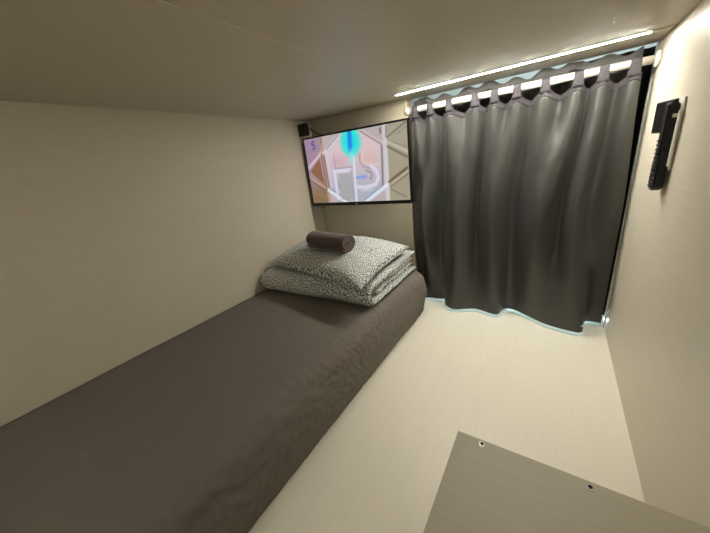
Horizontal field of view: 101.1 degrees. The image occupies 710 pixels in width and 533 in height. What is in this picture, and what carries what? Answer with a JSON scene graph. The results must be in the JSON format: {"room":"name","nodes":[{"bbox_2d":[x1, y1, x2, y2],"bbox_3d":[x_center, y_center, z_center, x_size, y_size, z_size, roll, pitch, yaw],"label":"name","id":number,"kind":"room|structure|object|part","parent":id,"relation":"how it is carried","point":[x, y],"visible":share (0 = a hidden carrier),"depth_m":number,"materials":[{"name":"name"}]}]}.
{"room":"capsule hotel pod","nodes":[
{"label":"capsule hotel pod","id":0,"kind":"room"},
{"bbox_2d":[0,101,325,426],"bbox_3d":[-0.745,0.016,0.996,0.050,1.100,2.110,6,23,33],"label":"wall","id":1,"kind":"structure","parent":0,"point":[123,232],"depth_m":0.94,"materials":[{"name":"laminate"}]},
{"bbox_2d":[298,123,321,136],"bbox_3d":[-0.191,-0.636,1.503,0.202,0.198,0.032,3,22,26],"label":"power adapter","id":2,"kind":"object","parent":1,"relation":"attached to","point":[303,129],"visible":0.76,"depth_m":1.50,"materials":[{"name":"black plastic"}]},
{"bbox_2d":[0,0,701,120],"bbox_3d":[-0.201,-0.419,0.457,1.364,0.050,2.060,6,23,33],"label":"ceiling","id":3,"kind":"structure","parent":0,"point":[151,55],"depth_m":0.63,"materials":[{"name":"paint"}]},
{"bbox_2d":[158,0,415,88],"bbox_3d":[-0.269,-0.363,0.397,0.003,0.001,1.855,6,23,33],"label":"trim","id":4,"kind":"structure","parent":3,"relation":"attached to","point":[158,0],"depth_m":0.53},
{"bbox_2d":[413,46,644,118],"bbox_3d":[0.647,-0.274,1.277,0.784,0.958,0.044,6,23,33],"label":"curtain","id":5,"kind":"object","parent":3,"relation":"hanging from","point":[615,77],"visible":0.06,"depth_m":1.06,"materials":[{"name":"grey fabric"}]},
{"bbox_3d":[0.648,-0.263,1.281,0.784,0.935,0.044,6,23,33],"label":"curtain panel","id":6,"kind":"part","parent":5,"relation":"part of","materials":[{"name":"grey fabric"}]},
{"bbox_2d":[392,24,677,95],"bbox_3d":[0.492,-0.657,0.971,0.808,0.004,0.014,6,23,33],"label":"recessed light","id":7,"kind":"object","parent":3,"relation":"in","point":[674,25],"visible":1,"depth_m":0.89,"materials":[{"name":"white plastic"}]},
{"bbox_2d":[588,46,655,318],"bbox_3d":[0.927,-0.246,1.138,0.300,0.982,0.020,6,23,33],"label":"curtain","id":8,"kind":"object","parent":3,"relation":"hanging from","point":[646,70],"visible":0.03,"depth_m":1.00,"materials":[{"name":"black fabric"}]},
{"bbox_2d":[310,99,413,270],"bbox_3d":[0.060,-0.304,1.622,0.556,1.000,0.060,6,23,33],"label":"wall","id":9,"kind":"structure","parent":0,"point":[389,222],"depth_m":1.53,"materials":[{"name":"laminate"}]},
{"bbox_2d":[302,117,414,205],"bbox_3d":[0.019,-0.494,1.462,0.598,0.351,0.103,6,23,33],"label":"television","id":10,"kind":"object","parent":9,"relation":"attached to","point":[370,164],"visible":1,"depth_m":1.39,"materials":[{"name":"black plastic"}]},
{"bbox_3d":[-0.001,-0.482,1.434,0.598,0.351,0.020,6,23,33],"label":"casing","id":11,"kind":"part","parent":10,"relation":"part of","materials":[{"name":"black plastic"}]},
{"bbox_2d":[405,98,417,271],"bbox_3d":[0.294,-0.278,1.469,0.006,1.000,0.062,6,23,33],"label":"trim","id":12,"kind":"structure","parent":9,"relation":"attached to","point":[408,102],"depth_m":1.46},
{"bbox_2d":[405,49,662,115],"bbox_3d":[0.565,-0.651,1.078,0.802,0.044,0.044,6,23,33],"label":"curtain rod","id":13,"kind":"object","parent":9,"relation":"attached to","point":[655,59],"visible":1,"depth_m":0.99,"materials":[{"name":"white plastic"}]},
{"bbox_2d":[411,57,642,335],"bbox_3d":[0.614,-0.217,1.240,0.793,0.958,0.127,6,23,33],"label":"curtain","id":14,"kind":"object","parent":13,"relation":"hanging from","point":[517,207],"visible":0.98,"depth_m":1.18,"materials":[{"name":"grey fabric"}]},
{"bbox_2d":[248,300,644,532],"bbox_3d":[-0.065,0.553,0.829,1.364,0.050,2.120,6,23,33],"label":"floor","id":15,"kind":"structure","parent":0,"point":[512,382],"depth_m":0.87,"materials":[{"name":"laminate"}]},
{"bbox_2d":[0,271,426,532],"bbox_3d":[-0.404,0.408,0.933,0.651,0.231,1.984,6,23,33],"label":"mattress","id":16,"kind":"object","parent":15,"relation":"on","point":[201,430],"visible":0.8,"depth_m":0.73,"materials":[{"name":"brown fabric"}]},
{"bbox_2d":[261,251,415,305],"bbox_3d":[-0.076,0.015,1.410,0.607,0.103,0.479,6,23,33],"label":"duvet","id":17,"kind":"object","parent":16,"relation":"on","point":[280,278],"visible":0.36,"depth_m":1.23,"materials":[{"name":"grey fabric"}]},
{"bbox_2d":[270,236,408,289],"bbox_3d":[-0.100,-0.070,1.337,0.595,0.102,0.489,6,23,33],"label":"pillow","id":18,"kind":"object","parent":17,"relation":"on","point":[355,268],"visible":0.78,"depth_m":1.19,"materials":[{"name":"grey fabric"}]},
{"bbox_2d":[306,231,354,252],"bbox_3d":[-0.108,-0.107,1.245,0.225,0.077,0.088,10,26,40],"label":"rolled towel","id":19,"kind":"object","parent":18,"relation":"on","point":[328,241],"visible":1,"depth_m":1.20,"materials":[{"name":"brown fabric"}]},
{"bbox_2d":[423,431,709,532],"bbox_3d":[0.079,0.627,0.120,0.338,0.251,1.032,6,23,33],"label":"step","id":20,"kind":"structure","parent":15,"relation":"on","point":[485,487],"depth_m":0.44,"materials":[{"name":"laminate"}]},
{"bbox_2d":[412,43,656,320],"bbox_3d":[1.356,-0.474,2.256,4.400,3.200,0.050,6,23,33],"label":"wall","id":21,"kind":"structure","parent":0,"point":[529,75],"depth_m":2.00,"materials":[{"name":"paint"}]},
{"bbox_2d":[604,0,709,527],"bbox_3d":[0.435,0.145,0.229,0.050,1.100,2.110,6,23,33],"label":"wall","id":22,"kind":"structure","parent":0,"point":[657,325],"depth_m":0.62,"materials":[{"name":"laminate"}]},
{"bbox_2d":[602,41,659,327],"bbox_3d":[0.978,-0.214,1.053,0.005,1.000,0.010,6,23,33],"label":"trim","id":23,"kind":"structure","parent":22,"relation":"attached to","point":[658,42],"depth_m":1.02,"materials":[{"name":"metal"}]},
{"bbox_2d":[666,96,687,169],"bbox_3d":[0.741,-0.308,0.684,0.016,0.155,0.051,6,23,33],"label":"wall holder","id":24,"kind":"object","parent":22,"relation":"attached to","point":[683,100],"visible":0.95,"depth_m":0.66,"materials":[{"name":"white plastic"}]},
{"bbox_2d":[647,102,680,190],"bbox_3d":[0.743,-0.284,0.705,0.023,0.196,0.052,6,23,33],"label":"remote control","id":25,"kind":"object","parent":24,"relation":"hanging from","point":[658,172],"visible":1,"depth_m":0.69,"materials":[{"name":"black plastic"}]},
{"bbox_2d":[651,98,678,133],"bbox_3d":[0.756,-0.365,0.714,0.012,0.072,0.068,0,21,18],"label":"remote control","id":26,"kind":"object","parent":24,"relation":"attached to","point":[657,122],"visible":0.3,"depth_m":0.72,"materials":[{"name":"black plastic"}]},
{"bbox_3d":[0.732,-0.292,0.669,0.006,0.122,0.008,6,23,33],"label":"rail","id":27,"kind":"part","parent":24,"relation":"part of","materials":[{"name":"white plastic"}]}
]}

